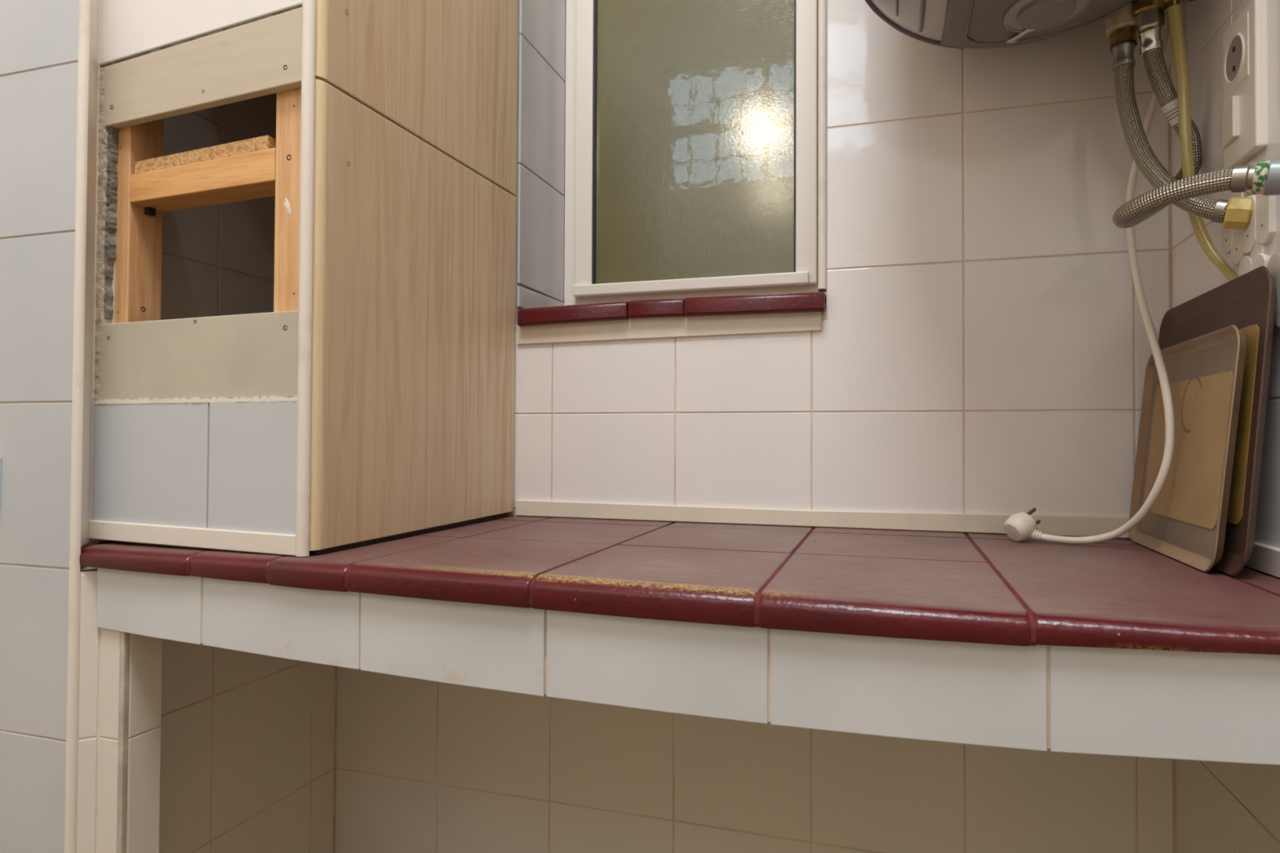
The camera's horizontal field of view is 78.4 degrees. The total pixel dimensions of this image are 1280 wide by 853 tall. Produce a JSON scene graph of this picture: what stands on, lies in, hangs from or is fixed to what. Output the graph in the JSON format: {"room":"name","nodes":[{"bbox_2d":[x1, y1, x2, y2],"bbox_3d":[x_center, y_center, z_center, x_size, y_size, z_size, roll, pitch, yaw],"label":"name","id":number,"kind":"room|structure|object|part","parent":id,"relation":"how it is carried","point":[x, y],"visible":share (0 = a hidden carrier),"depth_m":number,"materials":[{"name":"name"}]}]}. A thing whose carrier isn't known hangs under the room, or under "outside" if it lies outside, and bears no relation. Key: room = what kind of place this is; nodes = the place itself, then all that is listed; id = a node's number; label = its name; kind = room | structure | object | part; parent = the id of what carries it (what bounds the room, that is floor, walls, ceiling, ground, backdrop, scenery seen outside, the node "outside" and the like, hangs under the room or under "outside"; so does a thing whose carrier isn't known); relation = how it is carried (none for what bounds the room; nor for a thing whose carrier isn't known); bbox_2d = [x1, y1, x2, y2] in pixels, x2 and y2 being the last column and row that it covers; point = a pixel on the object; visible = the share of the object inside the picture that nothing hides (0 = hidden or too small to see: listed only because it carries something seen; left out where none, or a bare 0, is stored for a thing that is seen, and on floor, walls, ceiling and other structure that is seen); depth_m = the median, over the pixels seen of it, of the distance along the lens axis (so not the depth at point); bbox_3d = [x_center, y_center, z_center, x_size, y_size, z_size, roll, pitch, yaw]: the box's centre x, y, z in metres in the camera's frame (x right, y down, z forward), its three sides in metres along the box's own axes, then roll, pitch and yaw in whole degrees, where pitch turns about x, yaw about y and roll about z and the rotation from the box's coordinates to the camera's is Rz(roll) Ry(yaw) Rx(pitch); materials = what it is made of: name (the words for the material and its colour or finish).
{"room":"kitchen","nodes":[
{"label":"kitchen","id":0,"kind":"room"},
{"bbox_2d":[0,0,110,852],"bbox_3d":[-1.139,-0.775,1.085,1.101,3.580,0.071,0,-1,18],"label":"wall","id":1,"kind":"structure","parent":0,"point":[39,38],"depth_m":0.89,"materials":[{"name":"tile"}]},
{"bbox_2d":[0,456,1,502],"bbox_3d":[-0.772,0.071,0.910,0.072,0.074,0.010,0,-1,18],"label":"wall switch","id":2,"kind":"object","parent":1,"relation":"attached to","point":[0,456],"visible":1,"depth_m":0.90,"materials":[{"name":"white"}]},
{"bbox_2d":[64,0,89,852],"bbox_3d":[-0.621,-0.776,0.884,0.008,3.580,0.007,0,-1,18],"label":"trim","id":3,"kind":"structure","parent":1,"relation":"attached to","point":[84,5],"depth_m":0.87,"materials":[{"name":"white paint"}]},
{"bbox_2d":[75,0,162,852],"bbox_3d":[-0.611,-0.775,0.917,0.108,3.580,0.062,0,-1,18],"label":"wall pier","id":4,"kind":"object","parent":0,"point":[117,807],"visible":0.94,"depth_m":0.88,"materials":[{"name":"white tile"}]},
{"bbox_2d":[159,93,336,852],"bbox_3d":[-0.575,-0.768,1.342,0.100,3.580,0.760,0,-1,18],"label":"wall","id":5,"kind":"structure","parent":0,"point":[247,761],"depth_m":1.13,"materials":[{"name":"tile"}]},
{"bbox_2d":[333,0,1176,852],"bbox_3d":[0.146,-0.765,1.333,1.400,3.580,0.340,0,-1,18],"label":"wall","id":6,"kind":"structure","parent":0,"point":[982,345],"depth_m":1.09,"materials":[{"name":"tile"}]},
{"bbox_2d":[517,311,821,344],"bbox_3d":[0.031,-0.153,1.179,0.472,0.045,0.006,0,-1,18],"label":"trim","id":7,"kind":"structure","parent":6,"relation":"attached to","point":[740,324],"depth_m":1.17,"materials":[{"name":"white tile"}]},
{"bbox_2d":[517,291,826,326],"bbox_3d":[0.055,-0.174,1.235,0.470,0.033,0.161,0,-1,18],"label":"window sill","id":8,"kind":"structure","parent":6,"relation":"attached to","point":[801,302],"depth_m":1.16,"materials":[{"name":"red tile"}]},
{"bbox_2d":[80,515,1279,765],"bbox_3d":[-0.008,0.191,0.910,1.239,0.108,0.524,0,-1,18],"label":"countertop","id":9,"kind":"structure","parent":6,"relation":"attached to","point":[1125,647],"depth_m":0.67,"materials":[{"name":"red tile"}]},
{"bbox_2d":[88,0,517,556],"bbox_3d":[-0.427,-0.292,1.081,0.336,0.860,0.467,0,-1,18],"label":"boxed column","id":10,"kind":"structure","parent":9,"relation":"on","point":[374,402],"depth_m":0.90,"materials":[{"name":"beige wood"}]},
{"bbox_3d":[-0.607,-0.227,0.944,0.031,0.385,0.046,0,-1,18],"label":"post","id":11,"kind":"part","parent":10,"relation":"part of","materials":[{"name":"brown wood"}]},
{"bbox_3d":[-0.490,-0.282,0.904,0.216,0.040,0.043,0,-1,19],"label":"cross rail","id":12,"kind":"part","parent":10,"relation":"part of","materials":[{"name":"brown wood"}]},
{"bbox_3d":[-0.366,-0.230,0.862,0.044,0.390,0.049,0,-1,18],"label":"post","id":13,"kind":"part","parent":10,"relation":"part of","materials":[{"name":"brown wood"}]},
{"bbox_3d":[-0.274,-0.118,1.038,0.018,0.503,0.442,0,-1,18],"label":"panel","id":14,"kind":"part","parent":10,"relation":"part of","materials":[{"name":"brown wood"}]},
{"bbox_3d":[-0.272,-0.542,1.045,0.018,0.359,0.442,0,-1,18],"label":"panel","id":15,"kind":"part","parent":10,"relation":"part of","materials":[{"name":"brown wood"}]},
{"bbox_2d":[1004,29,1174,544],"bbox_3d":[0.549,-0.189,0.945,0.179,0.661,0.126,-1,-1,45],"label":"power cord","id":16,"kind":"object","parent":9,"relation":"on","point":[1020,526],"visible":0.83,"depth_m":0.93,"materials":[{"name":"white plastic"}]},
{"bbox_2d":[1128,324,1246,572],"bbox_3d":[0.580,0.023,0.844,0.032,0.231,0.282,0,-1,18],"label":"serving tray","id":17,"kind":"object","parent":9,"relation":"on","point":[1186,524],"visible":0.82,"depth_m":0.81,"materials":[{"name":"beige plastic"}]},
{"bbox_2d":[1158,266,1276,576],"bbox_3d":[0.591,-0.002,0.828,0.034,0.281,0.300,0,-1,18],"label":"serving tray","id":18,"kind":"object","parent":9,"relation":"on","point":[1247,302],"visible":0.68,"depth_m":0.73,"materials":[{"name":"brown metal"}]},
{"bbox_2d":[564,0,826,305],"bbox_3d":[0.096,-0.646,1.375,0.480,0.916,0.066,0,-1,18],"label":"window","id":19,"kind":"structure","parent":6,"relation":"in","point":[691,126],"depth_m":1.36,"materials":[{"name":"beige"}]},
{"bbox_3d":[0.079,-0.243,1.344,0.414,0.020,0.010,0,-1,18],"label":"rail","id":20,"kind":"part","parent":19,"relation":"part of","materials":[{"name":"beige"}]},
{"bbox_2d":[817,0,826,292],"bbox_3d":[0.262,-0.651,1.123,0.012,0.914,0.027,0,-1,18],"label":"trim","id":21,"kind":"structure","parent":6,"relation":"attached to","point":[822,4],"depth_m":1.11,"materials":[{"name":"white paint"}]},
{"bbox_2d":[515,499,1130,538],"bbox_3d":[0.233,0.127,1.109,0.899,0.027,0.008,0,-1,18],"label":"baseboard","id":22,"kind":"structure","parent":6,"relation":"attached to","point":[1055,525],"depth_m":1.10,"materials":[{"name":"white plastic"}]},
{"bbox_2d":[1170,0,1279,852],"bbox_3d":[0.315,-0.793,-0.320,0.120,3.580,3.390,0,-1,18],"label":"wall","id":23,"kind":"structure","parent":0,"point":[1221,807],"depth_m":0.84,"materials":[{"name":"tile"}]},
{"bbox_2d":[864,0,1133,48],"bbox_3d":[0.411,-0.761,0.829,0.365,0.642,0.431,0,-1,18],"label":"water heater","id":24,"kind":"object","parent":23,"relation":"attached to","point":[952,24],"visible":1,"depth_m":0.88,"materials":[{"name":"grey metal"}]},
{"bbox_3d":[0.434,-0.462,0.816,0.161,0.030,0.189,0,-1,18],"label":"inset panel","id":25,"kind":"part","parent":24,"relation":"part of","materials":[{"name":"grey"}]},
{"bbox_2d":[1132,0,1193,17],"bbox_3d":[0.589,-0.483,0.878,0.064,0.046,0.033,0,-1,35],"label":"valve","id":26,"kind":"object","parent":24,"relation":"attached to","point":[1138,6],"visible":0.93,"depth_m":0.87,"materials":[{"name":"gold metal"}]},
{"bbox_3d":[0.593,-0.470,0.873,0.015,0.020,0.015,0,-1,18],"label":"drain spout","id":27,"kind":"part","parent":26,"relation":"part of","materials":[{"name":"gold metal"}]},
{"bbox_3d":[0.592,-0.482,0.876,0.038,0.023,0.023,0,-1,35],"label":"arm","id":28,"kind":"part","parent":26,"relation":"part of","materials":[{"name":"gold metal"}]},
{"bbox_2d":[1112,6,1255,228],"bbox_3d":[0.542,-0.335,0.800,0.123,0.272,0.233,0,-1,18],"label":"hose","id":29,"kind":"object","parent":26,"relation":"attached to","point":[1148,24],"visible":0.84,"depth_m":0.83,"materials":[{"name":"metal"}]},
{"bbox_2d":[1165,4,1238,280],"bbox_3d":[0.596,-0.297,0.826,0.016,0.340,0.101,0,-1,-4],"label":"tube","id":30,"kind":"object","parent":26,"relation":"hanging from","point":[1174,14],"visible":0.86,"depth_m":0.85,"materials":[{"name":"yellow plastic"}]},
{"bbox_2d":[1105,1,1252,230],"bbox_3d":[0.570,-0.339,0.839,0.040,0.298,0.180,0,-1,-8],"label":"hose","id":31,"kind":"object","parent":24,"relation":"attached to","point":[1233,213],"visible":0.91,"depth_m":0.87,"materials":[{"name":"metal"}]},
{"bbox_2d":[1110,39,1137,51],"bbox_3d":[0.562,-0.442,0.912,0.027,0.002,0.027,0,-1,-5],"label":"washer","id":32,"kind":"object","parent":31,"relation":"in","point":[1116,45],"depth_m":0.90,"materials":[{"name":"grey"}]},
{"bbox_2d":[1222,0,1268,169],"bbox_3d":[0.590,-0.333,0.769,0.016,0.144,0.076,0,-1,18],"label":"wall socket","id":33,"kind":"object","parent":23,"relation":"attached to","point":[1245,42],"visible":0.96,"depth_m":0.75,"materials":[{"name":"beige plastic"}]},
{"bbox_2d":[1221,161,1275,265],"bbox_3d":[0.595,-0.209,0.769,0.007,0.093,0.109,0,-1,18],"label":"rosette","id":34,"kind":"object","parent":23,"relation":"attached to","point":[1261,227],"visible":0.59,"depth_m":0.75,"materials":[{"name":"beige plastic"}]},
{"bbox_2d":[1238,240,1279,328],"bbox_3d":[0.583,-0.132,0.732,0.007,0.092,0.102,0,-1,18],"label":"rosette","id":35,"kind":"object","parent":23,"relation":"attached to","point":[1259,256],"visible":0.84,"depth_m":0.73,"materials":[{"name":"beige plastic"}]},
{"bbox_2d":[1244,542,1279,577],"bbox_3d":[0.566,0.122,0.676,0.008,0.025,0.614,0,-1,18],"label":"baseboard","id":36,"kind":"structure","parent":23,"relation":"attached to","point":[1264,558],"depth_m":0.72,"materials":[{"name":"white plastic"}]},
{"bbox_2d":[1251,159,1279,195],"bbox_3d":[0.557,-0.215,0.679,0.043,0.034,0.031,-1,-1,38],"label":"pipe","id":37,"kind":"object","parent":23,"relation":"attached to","point":[1266,177],"visible":1,"depth_m":0.68,"materials":[{"name":"grey"}]}
]}

